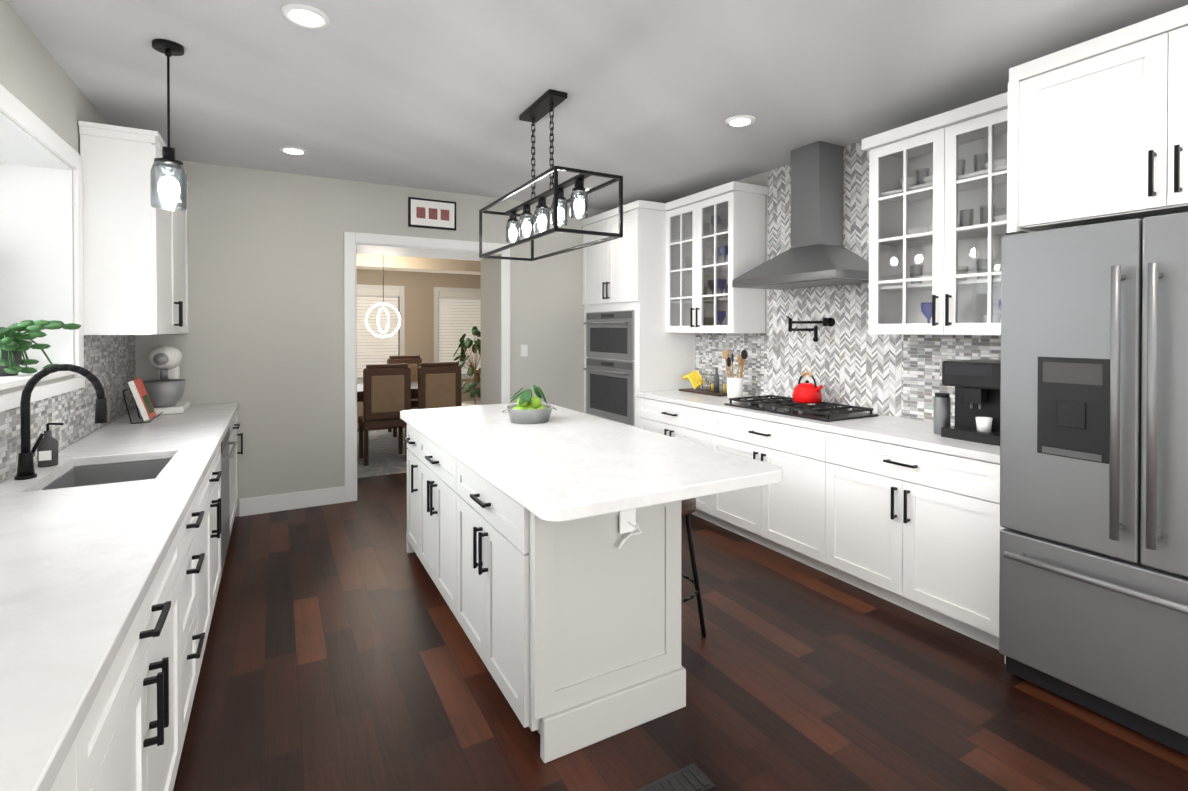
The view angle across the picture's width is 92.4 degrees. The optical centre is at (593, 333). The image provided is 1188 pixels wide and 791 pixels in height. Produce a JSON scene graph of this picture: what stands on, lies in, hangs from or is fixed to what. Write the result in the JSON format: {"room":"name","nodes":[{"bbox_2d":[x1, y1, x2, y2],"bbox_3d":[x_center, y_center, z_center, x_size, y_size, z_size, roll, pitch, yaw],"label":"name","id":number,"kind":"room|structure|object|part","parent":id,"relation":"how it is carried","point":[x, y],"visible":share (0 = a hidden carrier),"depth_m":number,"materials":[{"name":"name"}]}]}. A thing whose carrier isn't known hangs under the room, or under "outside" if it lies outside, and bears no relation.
{"room":"kitchen","nodes":[
{"label":"kitchen","id":0,"kind":"room"},
{"bbox_2d":[0,0,135,482],"bbox_3d":[-1.805,0.092,0.963,0.360,2.800,8.620,0,0,-29],"label":"wall","id":1,"kind":"structure","parent":0,"point":[28,71],"depth_m":2.57,"materials":[{"name":"white paint"}]},
{"bbox_2d":[0,84,84,411],"bbox_3d":[-2.431,-0.327,2.111,0.384,1.240,1.980,0,0,-29],"label":"window","id":2,"kind":"structure","parent":1,"relation":"in","point":[41,210],"depth_m":2.89,"materials":[{"name":"white plastic"}]},
{"bbox_2d":[0,320,81,375],"bbox_3d":[-2.586,0.058,2.489,0.491,0.243,0.501,0,0,-29],"label":"potted plant","id":3,"kind":"object","parent":2,"relation":"on","point":[14,345],"visible":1,"depth_m":2.46,"materials":[{"name":"plant"}]},
{"bbox_2d":[0,335,135,482],"bbox_3d":[-1.539,0.300,0.865,0.006,0.553,7.746,0,0,-29],"label":"tile backsplash","id":4,"kind":"structure","parent":1,"relation":"attached to","point":[110,362],"depth_m":3.12,"materials":[{"name":"tile"}]},
{"bbox_2d":[79,125,179,334],"bbox_3d":[-2.802,-0.556,3.469,0.325,1.120,0.737,0,0,-29],"label":"upper cabinet","id":5,"kind":"object","parent":1,"relation":"attached to","point":[131,247],"depth_m":3.16,"materials":[{"name":"white wood"}]},
{"bbox_2d":[180,179,189,333],"bbox_3d":[-3.098,-0.560,4.002,0.325,1.120,0.736,0,0,-29],"label":"upper cabinet","id":6,"kind":"object","parent":1,"relation":"attached to","point":[183,214],"depth_m":4.28,"materials":[{"name":"white wood"}]},
{"bbox_2d":[136,160,605,516],"bbox_3d":[-1.634,0.057,5.619,4.410,2.800,0.650,0,0,-29],"label":"wall","id":7,"kind":"structure","parent":0,"point":[262,342],"depth_m":4.79,"materials":[{"name":"grey paint"}]},
{"bbox_2d":[239,486,344,516],"bbox_3d":[-1.484,1.389,5.331,3.120,0.140,0.015,0,0,-29],"label":"baseboard","id":8,"kind":"structure","parent":7,"relation":"attached to","point":[284,502],"depth_m":4.74,"materials":[{"name":"white wood"}]},
{"bbox_2d":[344,231,509,501],"bbox_3d":[-1.660,0.282,5.596,1.520,2.350,0.668,0,0,-29],"label":"trim","id":9,"kind":"structure","parent":7,"relation":"attached to","point":[354,244],"depth_m":5.08,"materials":[{"name":"white wood"}]},
{"bbox_2d":[408,197,455,230],"bbox_3d":[-1.499,-1.115,5.298,0.440,0.270,0.025,0,0,-29],"label":"picture frame","id":10,"kind":"object","parent":7,"relation":"attached to","point":[431,213],"visible":1,"depth_m":5.28,"materials":[{"name":"black metal"}]},
{"bbox_2d":[521,344,527,355],"bbox_3d":[-0.706,0.166,5.757,0.075,0.120,0.011,0,0,-29],"label":"switch plate","id":11,"kind":"object","parent":7,"relation":"attached to","point":[524,350],"visible":1,"depth_m":5.76,"materials":[{"name":"white plastic"}]},
{"bbox_2d":[357,254,480,427],"bbox_3d":[-3.043,0.130,7.977,5.700,2.620,0.480,0,0,-29],"label":"wall","id":12,"kind":"structure","parent":0,"point":[419,279],"depth_m":8.01,"materials":[{"name":"beige paint"}]},
{"bbox_2d":[357,284,404,383],"bbox_3d":[-3.451,-0.001,8.750,1.040,1.510,0.110,0,0,-29],"label":"window blind","id":13,"kind":"object","parent":12,"relation":"attached to","point":[372,348],"visible":0.38,"depth_m":8.83,"materials":[{"name":"white plastic"}]},
{"bbox_2d":[434,287,480,378],"bbox_3d":[-2.171,-0.006,9.463,0.970,1.510,0.110,0,0,-29],"label":"window blind","id":14,"kind":"object","parent":12,"relation":"attached to","point":[459,312],"visible":0.5,"depth_m":9.42,"materials":[{"name":"white plastic"}]},
{"bbox_2d":[6,0,1187,210],"bbox_3d":[0.191,-1.366,2.064,4.930,0.100,8.620,0,0,-29],"label":"ceiling","id":15,"kind":"structure","parent":0,"point":[439,95],"depth_m":2.93,"materials":[{"name":"white paint"}]},
{"bbox_2d":[150,39,186,210],"bbox_3d":[-1.946,-0.949,2.606,0.136,0.741,0.136,0,0,-29],"label":"light","id":16,"kind":"object","parent":15,"relation":"hanging from","point":[168,187],"visible":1,"depth_m":2.59,"materials":[{"name":"clear glass"}]},
{"bbox_2d":[279,146,307,155],"bbox_3d":[-2.174,-1.325,4.124,0.183,0.012,0.183,0,1,-38],"label":"recessed light","id":17,"kind":"object","parent":15,"relation":"in","point":[291,150],"depth_m":4.10,"materials":[{"name":"white plastic"}]},
{"bbox_2d":[281,3,330,29],"bbox_3d":[-1.192,-1.312,2.359,0.183,0.012,0.183,0,1,37],"label":"recessed light","id":18,"kind":"object","parent":15,"relation":"in","point":[305,16],"depth_m":2.34,"materials":[{"name":"white plastic"}]},
{"bbox_2d":[479,89,622,260],"bbox_3d":[-0.301,-0.909,3.295,0.379,0.831,1.159,0,0,-29],"label":"chandelier","id":19,"kind":"object","parent":15,"relation":"hanging from","point":[544,104],"visible":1,"depth_m":3.17,"materials":[{"name":"black metal"}]},
{"bbox_2d":[725,115,755,126],"bbox_3d":[0.909,-1.321,3.540,0.183,0.012,0.183,0,1,37],"label":"recessed light","id":20,"kind":"object","parent":15,"relation":"in","point":[739,120],"depth_m":3.52,"materials":[{"name":"white plastic"}]},
{"bbox_2d":[173,427,1187,790],"bbox_3d":[-0.596,1.522,3.592,5.700,0.100,12.020,0,0,-29],"label":"floor","id":21,"kind":"structure","parent":0,"point":[341,654],"depth_m":2.32,"materials":[{"name":"brown wood"}]},
{"bbox_2d":[48,689,103,790],"bbox_3d":[-0.830,1.060,0.265,0.642,0.875,1.226,0,0,-29],"label":"base cabinet","id":22,"kind":"object","parent":21,"relation":"on","point":[82,770],"depth_m":0.94,"materials":[{"name":"white wood"}]},
{"bbox_2d":[100,513,187,790],"bbox_3d":[-1.350,1.053,1.199,0.642,0.875,1.163,0,0,-29],"label":"base cabinet","id":23,"kind":"object","parent":21,"relation":"on","point":[128,707],"depth_m":1.41,"materials":[{"name":"white wood"}]},
{"bbox_2d":[0,403,238,790],"bbox_3d":[-1.348,0.595,1.202,0.652,0.040,7.346,0,0,-29],"label":"countertop","id":24,"kind":"structure","parent":23,"relation":"on","point":[77,564],"depth_m":1.42,"materials":[{"name":"white stone"}]},
{"bbox_2d":[37,423,63,467],"bbox_3d":[-2.333,0.472,2.445,0.084,0.185,0.069,0,0,-29],"label":"soap dispenser","id":25,"kind":"object","parent":24,"relation":"on","point":[47,451],"visible":0.94,"depth_m":2.42,"materials":[{"name":"black metal"}]},
{"bbox_2d":[14,364,107,479],"bbox_3d":[-2.150,0.343,2.312,0.283,0.445,0.114,0,0,-29],"label":"faucet","id":26,"kind":"object","parent":24,"relation":"on","point":[25,467],"visible":1,"depth_m":2.24,"materials":[{"name":"metal"}]},
{"bbox_2d":[41,459,170,489],"bbox_3d":[-2.044,0.709,2.414,0.390,0.203,0.620,0,0,-29],"label":"sink basin","id":27,"kind":"object","parent":24,"relation":"in","point":[107,473],"depth_m":2.65,"materials":[{"name":"metal"}]},
{"bbox_2d":[122,378,162,423],"bbox_3d":[-2.887,0.421,3.648,0.165,0.269,0.246,0,0,-29],"label":"cookbook stand","id":28,"kind":"object","parent":24,"relation":"on","point":[142,399],"visible":1,"depth_m":3.58,"materials":[{"name":"black metal"}]},
{"bbox_2d":[140,346,189,415],"bbox_3d":[-3.044,0.318,4.054,0.252,0.471,0.436,0,0,-29],"label":"stand mixer","id":29,"kind":"object","parent":24,"relation":"on","point":[165,391],"visible":0.92,"depth_m":3.93,"materials":[{"name":"white metal"}]},
{"bbox_2d":[139,301,242,747],"bbox_3d":[-1.286,0.471,1.453,0.355,1.346,6.897,0,0,-29],"label":"handle","id":30,"kind":"object","parent":23,"relation":"attached to","point":[161,722],"visible":1,"depth_m":1.42,"materials":[{"name":"black metal"}]},
{"bbox_2d":[100,409,237,564],"bbox_3d":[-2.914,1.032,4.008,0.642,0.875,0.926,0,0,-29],"label":"base cabinet","id":31,"kind":"object","parent":21,"relation":"on","point":[212,490],"depth_m":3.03,"materials":[{"name":"white wood"}]},
{"bbox_2d":[188,481,203,721],"bbox_3d":[-1.743,1.048,1.904,0.642,0.875,0.577,0,0,-29],"label":"base cabinet","id":32,"kind":"object","parent":21,"relation":"on","point":[195,535],"depth_m":2.20,"materials":[{"name":"white wood"}]},
{"bbox_2d":[220,426,237,575],"bbox_3d":[-2.483,0.987,3.362,0.623,0.765,0.610,0,0,-29],"label":"dishwasher","id":33,"kind":"object","parent":21,"relation":"on","point":[225,517],"visible":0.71,"depth_m":3.42,"materials":[{"name":"silver metal"}]},
{"bbox_2d":[357,428,406,477],"bbox_3d":[-2.608,1.440,7.205,3.500,0.012,2.750,0,0,-29],"label":"area rug","id":34,"kind":"object","parent":21,"relation":"on","point":[385,458],"visible":0.21,"depth_m":6.68,"materials":[{"name":"grey fabric"}]},
{"bbox_2d":[358,363,410,465],"bbox_3d":[-2.400,0.885,6.519,0.500,1.108,0.522,0,0,-29],"label":"dining chair","id":35,"kind":"object","parent":34,"relation":"on","point":[386,394],"visible":0.85,"depth_m":6.29,"materials":[{"name":"brown wood"}]},
{"bbox_2d":[357,382,417,401],"bbox_3d":[-2.824,1.054,7.282,1.900,0.758,1.000,0,0,-29],"label":"dining table","id":36,"kind":"object","parent":34,"relation":"on","point":[414,390],"depth_m":7.07,"materials":[{"name":"brown wood"}]},
{"bbox_2d":[387,355,421,436],"bbox_3d":[-2.692,0.872,8.236,0.500,1.108,0.522,0,0,-29],"label":"dining chair","id":37,"kind":"object","parent":34,"relation":"on","point":[413,362],"visible":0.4,"depth_m":8.41,"materials":[{"name":"brown wood"}]},
{"bbox_2d":[418,362,461,408],"bbox_3d":[-1.893,0.883,6.802,0.500,1.108,0.522,0,0,-29],"label":"dining chair","id":38,"kind":"object","parent":34,"relation":"on","point":[439,384],"visible":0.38,"depth_m":6.57,"materials":[{"name":"brown leather"}]},
{"bbox_2d":[453,326,480,405],"bbox_3d":[-1.689,0.654,8.176,0.737,1.545,0.691,0,0,-29],"label":"plant","id":39,"kind":"object","parent":34,"relation":"on","point":[465,345],"visible":0.54,"depth_m":8.12,"materials":[{"name":"green plant"}]},
{"bbox_2d":[404,424,685,762],"bbox_3d":[-0.468,1.034,3.042,0.708,0.884,2.176,0,0,-29],"label":"kitchen island","id":40,"kind":"object","parent":21,"relation":"on","point":[572,629],"depth_m":2.15,"materials":[{"name":"white wood"}]},
{"bbox_3d":[-0.819,0.824,2.982,0.038,0.296,1.610,0,0,-29],"label":"kitchen island handle","id":41,"kind":"part","parent":40,"relation":"part of","materials":[{"name":"black metal"}]},
{"bbox_2d":[400,402,782,521],"bbox_3d":[-0.286,0.566,3.151,1.080,0.050,2.520,0,0,-29],"label":"island countertop","id":42,"kind":"structure","parent":40,"relation":"on","point":[562,464],"depth_m":2.44,"materials":[{"name":"white stone"}]},
{"bbox_2d":[502,384,556,423],"bbox_3d":[-0.396,0.426,3.513,0.347,0.223,0.294,0,0,-29],"label":"bowl","id":43,"kind":"object","parent":42,"relation":"on","point":[528,408],"visible":1,"depth_m":3.44,"materials":[{"name":"grey ceramic"}]},
{"bbox_2d":[618,509,641,548],"bbox_3d":[0.130,0.713,2.128,0.104,0.160,0.030,0,0,-29],"label":"outlet","id":44,"kind":"object","parent":40,"relation":"attached to","point":[627,521],"visible":0.92,"depth_m":2.13,"materials":[{"name":"white plastic"}]},
{"bbox_2d":[582,201,697,424],"bbox_3d":[0.425,0.138,5.779,0.662,2.635,1.066,0,0,-29],"label":"tall cabinet","id":45,"kind":"object","parent":21,"relation":"on","point":[651,271],"depth_m":5.25,"materials":[{"name":"white wood"}]},
{"bbox_2d":[583,310,633,424],"bbox_3d":[0.118,0.307,5.606,0.082,1.060,0.900,0,0,-29],"label":"double wall oven","id":46,"kind":"object","parent":45,"relation":"in","point":[610,383],"visible":0.98,"depth_m":5.55,"materials":[{"name":"silver metal"}]},
{"bbox_2d":[630,393,701,517],"bbox_3d":[0.927,1.015,4.883,0.662,0.894,1.127,0,0,-29],"label":"base cabinet","id":47,"kind":"object","parent":21,"relation":"on","point":[687,425],"depth_m":4.71,"materials":[{"name":"white wood"}]},
{"bbox_2d":[635,763,714,790],"bbox_3d":[0.258,1.481,1.853,0.260,0.008,0.110,0,0,-29],"label":"floor vent","id":48,"kind":"object","parent":21,"relation":"in","point":[693,777],"visible":1,"depth_m":1.88,"materials":[{"name":"black plastic"}]},
{"bbox_2d":[681,498,706,637],"bbox_3d":[0.337,1.149,2.839,0.362,0.662,0.364,0,0,-29],"label":"bar stool","id":49,"kind":"object","parent":21,"relation":"on","point":[688,506],"visible":0.29,"depth_m":2.78,"materials":[{"name":"black metal"}]},
{"bbox_2d":[702,409,813,567],"bbox_3d":[1.419,1.022,4.001,0.662,0.894,1.147,0,0,-29],"label":"base cabinet","id":50,"kind":"object","parent":21,"relation":"on","point":[779,517],"depth_m":3.79,"materials":[{"name":"white wood"}]},
{"bbox_2d":[814,429,1005,663],"bbox_3d":[1.885,1.028,3.163,0.662,0.894,1.024,0,0,-29],"label":"base cabinet","id":51,"kind":"object","parent":21,"relation":"on","point":[942,565],"depth_m":2.92,"materials":[{"name":"white wood"}]},
{"bbox_2d":[638,389,999,460],"bbox_3d":[1.405,0.554,4.012,0.672,0.041,2.980,0,0,-29],"label":"countertop","id":52,"kind":"structure","parent":51,"relation":"on","point":[908,431],"depth_m":3.36,"materials":[{"name":"white stone"}]},
{"bbox_2d":[679,367,726,395],"bbox_3d":[1.013,0.407,5.093,0.220,0.236,0.550,0,0,-29],"label":"tray","id":53,"kind":"object","parent":52,"relation":"on","point":[695,378],"visible":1,"depth_m":5.09,"materials":[{"name":"brown wood"}]},
{"bbox_2d":[723,349,747,398],"bbox_3d":[1.161,0.327,4.684,0.202,0.402,0.187,0,0,-29],"label":"utensil crock","id":54,"kind":"object","parent":52,"relation":"on","point":[734,387],"visible":0.94,"depth_m":4.64,"materials":[{"name":"white ceramic"}]},
{"bbox_2d":[724,395,878,421],"bbox_3d":[1.418,0.508,3.997,0.500,0.050,0.920,0,0,-29],"label":"gas cooktop","id":55,"kind":"object","parent":52,"relation":"in","point":[821,411],"visible":0.96,"depth_m":3.82,"materials":[{"name":"black metal"}]},
{"bbox_2d":[792,372,822,403],"bbox_3d":[1.518,0.374,4.021,0.200,0.216,0.232,0,0,-29],"label":"kettle","id":56,"kind":"object","parent":55,"relation":"on","point":[806,392],"visible":1,"depth_m":3.97,"materials":[{"name":"metal"}]},
{"bbox_2d":[933,359,1000,445],"bbox_3d":[2.053,0.341,3.015,0.424,0.400,0.370,0,0,-29],"label":"coffee machine","id":57,"kind":"object","parent":52,"relation":"on","point":[976,383],"visible":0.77,"depth_m":2.91,"materials":[{"name":"black plastic"}]},
{"bbox_2d":[975,417,992,432],"bbox_3d":[1.965,0.456,2.870,0.072,0.070,0.072,0,0,-29],"label":"coffee mug","id":58,"kind":"object","parent":57,"relation":"on","point":[983,424],"visible":1,"depth_m":2.85,"materials":[{"name":"white ceramic"}]},
{"bbox_2d":[602,144,1182,523],"bbox_3d":[1.225,0.155,3.943,0.350,1.701,4.156,0,0,-29],"label":"handle","id":59,"kind":"object","parent":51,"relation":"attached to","point":[1152,154],"visible":0.85,"depth_m":2.94,"materials":[{"name":"black metal"}]},
{"bbox_2d":[999,212,1187,754],"bbox_3d":[2.279,0.511,2.224,0.879,1.882,0.905,0,0,-29],"label":"fridge","id":60,"kind":"object","parent":21,"relation":"on","point":[1093,594],"visible":1,"depth_m":2.14,"materials":[{"name":"silver metal"}]},
{"bbox_2d":[736,171,953,424],"bbox_3d":[2.293,0.075,3.244,0.120,2.800,8.620,0,0,-29],"label":"wall","id":61,"kind":"structure","parent":0,"point":[761,179],"depth_m":4.69,"materials":[{"name":"white paint"}]},
{"bbox_2d":[732,141,868,289],"bbox_3d":[1.488,-0.837,4.025,0.500,0.981,0.920,0,0,-29],"label":"range hood","id":62,"kind":"object","parent":61,"relation":"attached to","point":[817,254],"visible":0.81,"depth_m":3.97,"materials":[{"name":"silver metal"}]},
{"bbox_2d":[695,141,1000,424],"bbox_3d":[1.702,-0.399,4.171,0.006,1.862,2.978,0,0,-29],"label":"tile backsplash","id":63,"kind":"structure","parent":61,"relation":"attached to","point":[847,358],"depth_m":4.04,"materials":[{"name":"tile"}]},
{"bbox_2d":[786,316,834,341],"bbox_3d":[1.587,-0.040,4.214,0.149,0.195,0.346,0,0,-29],"label":"pot filler faucet","id":64,"kind":"object","parent":63,"relation":"attached to","point":[828,322],"visible":0.98,"depth_m":4.13,"materials":[{"name":"black metal"}]},
{"bbox_2d":[1014,25,1144,231],"bbox_3d":[2.292,-0.812,2.439,0.642,0.686,0.546,0,0,-29],"label":"upper cabinet","id":65,"kind":"object","parent":61,"relation":"attached to","point":[1074,133],"depth_m":2.34,"materials":[{"name":"white wood"}]},
{"bbox_2d":[1138,9,1187,216],"bbox_3d":[2.496,-0.809,2.072,0.642,0.686,0.546,0,0,-29],"label":"upper cabinet","id":66,"kind":"object","parent":61,"relation":"attached to","point":[1162,43],"depth_m":2.11,"materials":[{"name":"white wood"}]},
{"bbox_2d":[720,153,1006,324],"bbox_3d":[1.567,-0.525,4.082,0.207,1.008,2.808,0,0,-29],"label":"glassware","id":67,"kind":"object","parent":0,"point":[924,311],"depth_m":3.18,"materials":[{"name":"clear glass"}]},
{"bbox_3d":[-2.693,-1.225,7.338,5.700,0.100,3.400,0,0,-29],"label":"ceiling","id":68,"kind":"structure","parent":0,"visible":0},
{"bbox_2d":[365,255,400,337],"bbox_3d":[-2.695,-0.564,7.285,0.171,1.222,0.416,0,0,32],"label":"ring pendant light","id":69,"kind":"object","parent":68,"relation":"hanging from","point":[387,313],"visible":0.96,"depth_m":7.28,"materials":[{"name":"white metal"}]}
]}

